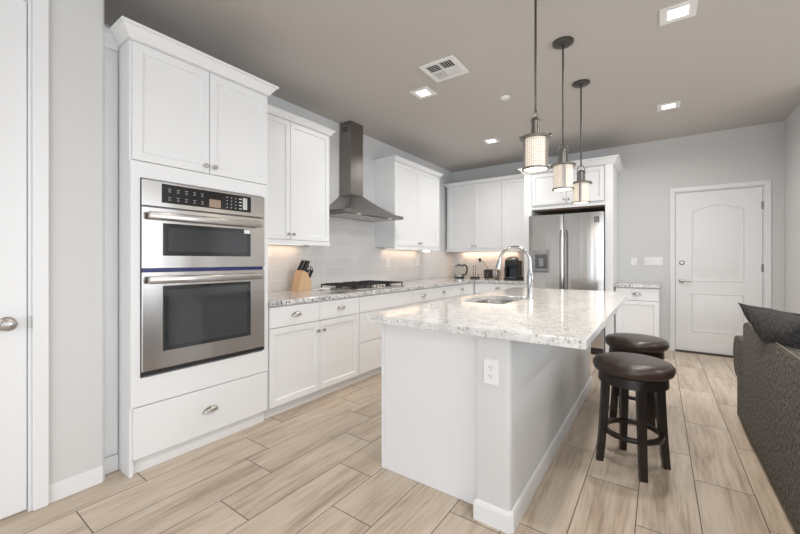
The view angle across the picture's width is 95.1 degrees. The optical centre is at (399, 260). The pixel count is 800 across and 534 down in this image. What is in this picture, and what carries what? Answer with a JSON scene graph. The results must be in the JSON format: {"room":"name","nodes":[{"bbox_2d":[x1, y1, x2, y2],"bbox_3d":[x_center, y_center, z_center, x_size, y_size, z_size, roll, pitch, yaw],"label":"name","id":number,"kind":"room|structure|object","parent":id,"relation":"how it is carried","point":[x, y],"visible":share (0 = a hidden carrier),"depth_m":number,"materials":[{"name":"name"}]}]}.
{"room":"kitchen","nodes":[
{"label":"kitchen","id":0,"kind":"room"},
{"bbox_2d":[49,0,103,484],"bbox_3d":[-3.261,-0.210,0.287,0.745,2.820,4.700,0,0,35],"label":"wall","id":1,"kind":"structure","parent":0,"point":[76,27],"depth_m":1.89,"materials":[{"name":"white paint"}]},
{"bbox_2d":[0,0,48,519],"bbox_3d":[-2.043,-0.055,1.410,0.156,2.510,1.002,0,0,35],"label":"door","id":2,"kind":"structure","parent":1,"relation":"in","point":[24,24],"depth_m":1.75,"materials":[{"name":"white paint"}]},
{"bbox_2d":[49,463,104,503],"bbox_3d":[-1.700,1.154,1.923,0.088,0.092,0.226,0,0,35],"label":"baseboard","id":3,"kind":"structure","parent":1,"relation":"attached to","point":[64,488],"depth_m":1.89,"materials":[{"name":"white paint"}]},
{"bbox_2d":[104,24,452,291],"bbox_3d":[-0.622,-0.210,4.573,0.100,2.820,5.367,0,0,35],"label":"wall","id":4,"kind":"structure","parent":0,"point":[373,149],"depth_m":4.77,"materials":[{"name":"white paint"}]},
{"bbox_2d":[267,104,335,245],"bbox_3d":[-1.118,-0.740,3.460,0.372,1.189,1.055,0,0,35],"label":"upper cabinet","id":5,"kind":"object","parent":4,"relation":"attached to","point":[297,154],"visible":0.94,"depth_m":3.44,"materials":[{"name":"white paint"}]},
{"bbox_2d":[268,197,452,291],"bbox_3d":[-0.302,-0.213,4.932,0.008,1.035,4.412,0,0,35],"label":"backsplash","id":6,"kind":"structure","parent":4,"relation":"attached to","point":[351,255],"depth_m":4.50,"materials":[{"name":"grey tile"}]},
{"bbox_2d":[329,120,402,221],"bbox_3d":[-0.439,-1.058,4.311,0.485,1.122,0.980,0,0,35],"label":"range hood","id":7,"kind":"object","parent":4,"relation":"attached to","point":[351,203],"visible":0.96,"depth_m":4.28,"materials":[{"name":"silver metal"}]},
{"bbox_2d":[386,259,389,266],"bbox_3d":[-0.166,0.034,5.110,0.008,0.114,0.070,0,0,35],"label":"wall outlet","id":8,"kind":"object","parent":4,"relation":"attached to","point":[387,260],"visible":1,"depth_m":5.10,"materials":[{"name":"white plastic"}]},
{"bbox_2d":[373,155,443,250],"bbox_3d":[0.159,-0.740,5.263,0.372,1.189,1.263,0,0,35],"label":"upper cabinet","id":9,"kind":"object","parent":4,"relation":"attached to","point":[411,193],"visible":1,"depth_m":4.96,"materials":[{"name":"white paint"}]},
{"bbox_2d":[0,350,796,533],"bbox_3d":[1.370,1.250,0.291,8.300,0.100,10.257,0,0,35],"label":"floor","id":10,"kind":"structure","parent":0,"point":[314,466],"depth_m":1.95,"materials":[{"name":"beige tile"}]},
{"bbox_2d":[104,26,118,473],"bbox_3d":[-1.829,-0.043,2.204,0.557,2.485,0.080,0,0,35],"label":"wall","id":11,"kind":"structure","parent":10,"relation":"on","point":[111,52],"depth_m":2.07,"materials":[{"name":"white paint"}]},
{"bbox_2d":[109,16,278,477],"bbox_3d":[-1.502,-0.043,2.551,0.791,2.486,0.975,0,0,35],"label":"tall cabinet","id":12,"kind":"object","parent":10,"relation":"on","point":[188,116],"visible":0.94,"depth_m":2.21,"materials":[{"name":"white paint"}]},
{"bbox_2d":[140,178,263,376],"bbox_3d":[-1.400,0.097,2.484,0.566,1.103,0.773,0,0,35],"label":"wall oven","id":13,"kind":"object","parent":12,"relation":"in","point":[202,249],"visible":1,"depth_m":2.27,"materials":[{"name":"grey metal"}]},
{"bbox_2d":[264,296,358,418],"bbox_3d":[-0.963,0.773,3.321,0.751,0.854,1.008,0,0,35],"label":"base cabinet","id":14,"kind":"object","parent":10,"relation":"on","point":[313,347],"visible":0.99,"depth_m":3.05,"materials":[{"name":"white paint"}]},
{"bbox_2d":[268,277,523,306],"bbox_3d":[0.314,0.325,4.492,1.504,0.040,4.402,0,0,35],"label":"countertop","id":15,"kind":"structure","parent":14,"relation":"on","point":[286,297],"depth_m":3.69,"materials":[{"name":"stone"}]},
{"bbox_2d":[291,270,311,290],"bbox_3d":[-0.990,0.202,3.673,0.110,0.205,0.173,0,0,35],"label":"knife block","id":16,"kind":"object","parent":15,"relation":"on","point":[301,280],"visible":1,"depth_m":3.63,"materials":[{"name":"brown wood"}]},
{"bbox_2d":[297,260,303,269],"bbox_3d":[-1.009,0.055,3.708,0.017,0.118,0.080,0,0,35],"label":"kitchen knife","id":17,"kind":"object","parent":16,"relation":"on","point":[302,261],"visible":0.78,"depth_m":3.70,"materials":[{"name":"black plastic"}]},
{"bbox_2d":[304,260,309,270],"bbox_3d":[-0.938,0.061,3.678,0.017,0.118,0.080,0,0,35],"label":"kitchen knife","id":18,"kind":"object","parent":16,"relation":"on","point":[308,261],"visible":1,"depth_m":3.67,"materials":[{"name":"black plastic"}]},
{"bbox_2d":[311,288,330,289],"bbox_3d":[-0.801,0.294,3.734,0.208,0.020,0.100,0,0,-38],"label":"spoon rest","id":19,"kind":"object","parent":15,"relation":"on","point":[318,288],"visible":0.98,"depth_m":3.71,"materials":[{"name":"white ceramic"}]},
{"bbox_2d":[320,280,403,290],"bbox_3d":[-0.409,0.277,4.148,0.520,0.056,0.860,0,0,35],"label":"gas cooktop","id":20,"kind":"object","parent":15,"relation":"in","point":[366,284],"visible":1,"depth_m":3.96,"materials":[{"name":"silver metal"}]},
{"bbox_2d":[454,263,467,277],"bbox_3d":[1.038,0.179,6.333,0.189,0.250,0.232,0,0,-23],"label":"electric kettle","id":21,"kind":"object","parent":15,"relation":"on","point":[459,271],"visible":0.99,"depth_m":6.28,"materials":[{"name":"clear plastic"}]},
{"bbox_2d":[470,265,479,277],"bbox_3d":[1.273,0.193,6.205,0.150,0.222,0.090,0,0,35],"label":"stand","id":22,"kind":"object","parent":15,"relation":"on","point":[473,265],"visible":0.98,"depth_m":6.19,"materials":[{"name":"black plastic"}]},
{"bbox_2d":[484,269,500,278],"bbox_3d":[1.501,0.226,5.986,0.240,0.156,0.171,0,0,35],"label":"toaster","id":23,"kind":"object","parent":15,"relation":"on","point":[488,273],"visible":0.98,"depth_m":5.93,"materials":[{"name":"black plastic"}]},
{"bbox_2d":[504,256,521,279],"bbox_3d":[1.773,0.122,5.742,0.220,0.364,0.299,0,0,35],"label":"coffee maker","id":24,"kind":"object","parent":15,"relation":"on","point":[513,266],"visible":0.96,"depth_m":5.68,"materials":[{"name":"black plastic"}]},
{"bbox_2d":[354,290,412,382],"bbox_3d":[-0.403,0.773,4.114,0.749,0.854,0.932,0,0,35],"label":"base cabinet","id":25,"kind":"object","parent":10,"relation":"on","point":[370,334],"visible":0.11,"depth_m":3.71,"materials":[{"name":"white paint"}]},
{"bbox_2d":[412,285,451,305],"bbox_3d":[0.159,0.773,4.906,0.751,0.854,1.007,0,0,35],"label":"base cabinet","id":26,"kind":"object","parent":10,"relation":"on","point":[434,294],"visible":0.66,"depth_m":4.65,"materials":[{"name":"white paint"}]},
{"bbox_2d":[451,283,473,298],"bbox_3d":[0.666,0.773,5.623,0.751,0.854,0.748,0,0,35],"label":"base cabinet","id":27,"kind":"object","parent":10,"relation":"on","point":[467,289],"visible":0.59,"depth_m":5.38,"materials":[{"name":"white paint"}]},
{"bbox_2d":[382,324,592,533],"bbox_3d":[0.839,0.773,2.801,0.822,0.854,2.374,0,0,35],"label":"kitchen island","id":28,"kind":"object","parent":10,"relation":"on","point":[488,447],"visible":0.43,"depth_m":1.89,"materials":[{"name":"white paint"}]},
{"bbox_2d":[484,358,498,385],"bbox_3d":[0.412,0.505,1.659,0.070,0.114,0.008,0,0,35],"label":"wall outlet","id":29,"kind":"object","parent":28,"relation":"attached to","point":[491,366],"visible":1,"depth_m":1.66,"materials":[{"name":"white plastic"}]},
{"bbox_2d":[487,364,493,370],"bbox_3d":[0.411,0.485,1.657,0.034,0.028,0.001,0,0,35],"label":"receptacle","id":30,"kind":"object","parent":29,"relation":"attached to","point":[490,367],"depth_m":1.66,"materials":[{"name":"grey plastic"}]},
{"bbox_2d":[487,373,493,379],"bbox_3d":[0.411,0.525,1.657,0.034,0.028,0.001,0,0,35],"label":"receptacle","id":31,"kind":"object","parent":29,"relation":"attached to","point":[490,376],"depth_m":1.66,"materials":[{"name":"grey plastic"}]},
{"bbox_2d":[366,287,629,349],"bbox_3d":[1.009,0.325,2.778,1.107,0.040,2.591,0,0,35],"label":"island countertop","id":32,"kind":"structure","parent":28,"relation":"on","point":[567,318],"depth_m":2.02,"materials":[{"name":"stone"}]},
{"bbox_2d":[475,300,512,303],"bbox_3d":[0.745,0.431,2.888,0.374,0.172,0.649,0,0,35],"label":"sink","id":33,"kind":"object","parent":32,"relation":"in","point":[482,301],"visible":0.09,"depth_m":3.17,"materials":[{"name":"silver metal"}]},
{"bbox_2d":[495,246,533,299],"bbox_3d":[0.900,0.095,2.883,0.298,0.420,0.085,0,0,13],"label":"faucet","id":34,"kind":"object","parent":32,"relation":"on","point":[530,280],"visible":1,"depth_m":2.86,"materials":[{"name":"silver metal"}]},
{"bbox_2d":[474,282,523,294],"bbox_3d":[1.661,0.773,5.780,0.791,0.854,0.716,0,0,35],"label":"base cabinet","id":35,"kind":"object","parent":10,"relation":"on","point":[479,288],"visible":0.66,"depth_m":5.58,"materials":[{"name":"white paint"}]},
{"bbox_2d":[529,211,604,353],"bbox_3d":[2.382,0.292,5.145,0.918,1.815,0.849,0,0,35],"label":"refrigerator","id":36,"kind":"object","parent":10,"relation":"on","point":[567,251],"visible":0.67,"depth_m":4.80,"materials":[{"name":"grey metal"}]},
{"bbox_2d":[564,211,604,352],"bbox_3d":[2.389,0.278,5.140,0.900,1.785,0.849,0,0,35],"label":"door","id":37,"kind":"structure","parent":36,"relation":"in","point":[584,233],"depth_m":4.70,"materials":[{"name":"silver metal"}]},
{"bbox_2d":[518,154,623,352],"bbox_3d":[2.426,-0.055,5.214,1.244,2.510,0.792,0,0,35],"label":"tall cabinet","id":38,"kind":"object","parent":10,"relation":"on","point":[539,197],"visible":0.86,"depth_m":4.86,"materials":[{"name":"white paint"}]},
{"bbox_2d":[593,352,675,482],"bbox_3d":[1.370,0.888,2.161,0.414,0.622,0.414,0,0,15],"label":"bar stool","id":39,"kind":"object","parent":10,"relation":"on","point":[642,374],"visible":1,"depth_m":2.09,"materials":[{"name":"black wood"}]},
{"bbox_2d":[593,352,675,381],"bbox_3d":[1.370,0.620,2.161,0.414,0.085,0.414,0,0,15],"label":"seat cushion","id":40,"kind":"object","parent":39,"relation":"on","point":[616,366],"depth_m":2.05,"materials":[{"name":"brown leather"}]},
{"bbox_2d":[615,287,658,336],"bbox_3d":[3.140,0.773,4.840,0.470,0.854,0.551,0,0,35],"label":"base cabinet","id":41,"kind":"object","parent":10,"relation":"on","point":[639,314],"visible":0.66,"depth_m":4.63,"materials":[{"name":"white paint"}]},
{"bbox_2d":[614,282,659,287],"bbox_3d":[3.146,0.325,4.846,0.488,0.040,0.566,0,0,35],"label":"countertop","id":42,"kind":"structure","parent":41,"relation":"on","point":[618,284],"depth_m":4.66,"materials":[{"name":"stone"}]},
{"bbox_2d":[605,333,669,425],"bbox_3d":[1.788,0.888,2.777,0.414,0.622,0.414,0,0,0],"label":"bar stool","id":43,"kind":"object","parent":10,"relation":"on","point":[649,345],"visible":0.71,"depth_m":2.65,"materials":[{"name":"brown leather"}]},
{"bbox_2d":[605,333,669,352],"bbox_3d":[1.788,0.620,2.777,0.414,0.085,0.414,0,0,0],"label":"seat cushion","id":44,"kind":"object","parent":43,"relation":"on","point":[617,342],"depth_m":2.66,"materials":[{"name":"brown leather"}]},
{"bbox_2d":[733,322,799,533],"bbox_3d":[2.165,0.799,1.432,0.920,0.741,3.052,0,0,35],"label":"sofa","id":45,"kind":"object","parent":10,"relation":"on","point":[768,375],"visible":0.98,"depth_m":1.88,"materials":[{"name":"grey fabric"}]},
{"bbox_2d":[738,303,799,322],"bbox_3d":[2.483,0.500,2.322,0.270,0.392,0.620,0,0,15],"label":"throw pillow","id":46,"kind":"object","parent":45,"relation":"on","point":[744,307],"visible":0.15,"depth_m":2.52,"materials":[{"name":"grey fabric"}]},
{"bbox_2d":[748,309,799,348],"bbox_3d":[2.124,0.460,1.927,0.307,0.347,0.500,0,0,19],"label":"throw pillow","id":47,"kind":"object","parent":45,"relation":"on","point":[782,328],"visible":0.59,"depth_m":1.93,"materials":[{"name":"grey fabric"}]},
{"bbox_2d":[104,0,799,171],"bbox_3d":[1.370,-1.670,0.291,8.300,0.100,10.257,0,0,35],"label":"ceiling","id":48,"kind":"structure","parent":0,"point":[732,64],"depth_m":2.97,"materials":[{"name":"grey paint"}]},
{"bbox_2d":[410,86,436,98],"bbox_3d":[0.226,-1.617,3.540,0.196,0.006,0.196,0,0,35],"label":"recessed light","id":49,"kind":"object","parent":48,"relation":"in","point":[424,92],"visible":1,"depth_m":3.53,"materials":[{"name":"white plastic"}]},
{"bbox_2d":[419,55,468,82],"bbox_3d":[0.374,-1.614,3.099,0.314,0.012,0.314,0,0,35],"label":"ceiling vent","id":50,"kind":"object","parent":48,"relation":"in","point":[448,67],"visible":1,"depth_m":3.09,"materials":[{"name":"white plastic"}]},
{"bbox_2d":[482,138,500,143],"bbox_3d":[1.237,-1.617,4.968,0.196,0.006,0.196,0,0,35],"label":"recessed light","id":51,"kind":"object","parent":48,"relation":"in","point":[492,140],"visible":1,"depth_m":4.98,"materials":[{"name":"white"}]},
{"bbox_2d":[500,95,509,100],"bbox_3d":[1.042,-1.610,3.634,0.092,0.020,0.092,0,0,35],"label":"smoke detector","id":52,"kind":"object","parent":48,"relation":"attached to","point":[504,97],"visible":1,"depth_m":3.61,"materials":[{"name":"white plastic"}]},
{"bbox_2d":[519,0,551,172],"bbox_3d":[0.778,-1.071,2.118,0.187,1.098,0.180,0,0,-3],"label":"pendant light","id":53,"kind":"object","parent":48,"relation":"hanging from","point":[535,143],"visible":1,"depth_m":2.08,"materials":[{"name":"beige fabric"}]},
{"bbox_2d":[524,167,546,171],"bbox_3d":[0.783,-0.527,2.116,0.127,0.003,0.127,0,0,-3],"label":"diffuser","id":54,"kind":"object","parent":53,"relation":"attached to","point":[526,169],"depth_m":2.12,"materials":[{"name":"white glass"}]},
{"bbox_2d":[550,36,575,191],"bbox_3d":[1.206,-1.071,2.714,0.180,1.098,0.187,0,0,24],"label":"pendant light","id":55,"kind":"object","parent":48,"relation":"hanging from","point":[563,169],"visible":1,"depth_m":2.69,"materials":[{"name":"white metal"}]},
{"bbox_2d":[554,188,570,190],"bbox_3d":[1.210,-0.527,2.719,0.127,0.003,0.127,0,0,24],"label":"diffuser","id":56,"kind":"object","parent":55,"relation":"attached to","point":[555,189],"depth_m":2.72,"materials":[{"name":"white glass"}]},
{"bbox_2d":[572,79,591,203],"bbox_3d":[1.649,-1.071,3.343,0.180,1.098,0.187,0,0,35],"label":"pendant light","id":57,"kind":"object","parent":48,"relation":"hanging from","point":[581,186],"visible":0.97,"depth_m":3.32,"materials":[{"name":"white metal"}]},
{"bbox_2d":[657,100,680,111],"bbox_3d":[2.821,-1.617,3.847,0.196,0.006,0.196,0,0,35],"label":"recessed light","id":58,"kind":"object","parent":48,"relation":"in","point":[672,105],"visible":1,"depth_m":3.84,"materials":[{"name":"white"}]},
{"bbox_2d":[660,0,697,25],"bbox_3d":[1.815,-1.617,2.391,0.196,0.006,0.196,0,0,35],"label":"recessed light","id":59,"kind":"object","parent":48,"relation":"in","point":[686,9],"visible":1,"depth_m":2.39,"materials":[{"name":"white"}]},
{"bbox_2d":[453,121,783,342],"bbox_3d":[4.309,-0.210,4.444,8.300,2.820,0.120,0,0,35],"label":"wall","id":60,"kind":"structure","parent":0,"point":[651,169],"depth_m":4.88,"materials":[{"name":"white paint"}]},
{"bbox_2d":[443,176,501,251],"bbox_3d":[1.285,-0.740,6.282,1.042,1.189,0.369,0,0,35],"label":"upper cabinet","id":61,"kind":"object","parent":60,"relation":"attached to","point":[474,207],"visible":0.98,"depth_m":6.12,"materials":[{"name":"white paint"}]},
{"bbox_2d":[453,251,523,277],"bbox_3d":[1.588,0.080,6.292,1.506,0.449,0.008,0,0,35],"label":"backsplash","id":62,"kind":"structure","parent":60,"relation":"attached to","point":[490,259],"depth_m":6.39,"materials":[{"name":"grey tile"}]},
{"bbox_2d":[501,174,523,250],"bbox_3d":[1.904,-0.740,5.844,0.472,1.189,0.369,0,0,35],"label":"upper cabinet","id":63,"kind":"object","parent":60,"relation":"attached to","point":[512,185],"visible":0.49,"depth_m":5.77,"materials":[{"name":"white paint"}]},
{"bbox_2d":[631,258,636,265],"bbox_3d":[3.264,0.020,5.105,0.070,0.114,0.008,0,0,35],"label":"light switch","id":64,"kind":"object","parent":60,"relation":"attached to","point":[633,260],"visible":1,"depth_m":5.10,"materials":[{"name":"white plastic"}]},
{"bbox_2d":[644,257,662,265],"bbox_3d":[3.444,0.017,4.977,0.201,0.110,0.008,0,0,35],"label":"light switch","id":65,"kind":"object","parent":60,"relation":"attached to","point":[648,261],"visible":1,"depth_m":4.97,"materials":[{"name":"white plastic"}]},
{"bbox_2d":[670,179,770,357],"bbox_3d":[4.005,0.124,4.624,0.960,2.152,0.137,0,0,35],"label":"door","id":66,"kind":"structure","parent":60,"relation":"in","point":[720,239],"depth_m":4.61,"materials":[{"name":"white paint"}]},
{"bbox_2d":[784,104,799,313],"bbox_3d":[4.183,-0.210,3.751,0.125,2.820,1.157,0,0,35],"label":"wall","id":67,"kind":"structure","parent":0,"point":[792,122],"depth_m":3.99,"materials":[{"name":"white paint"}]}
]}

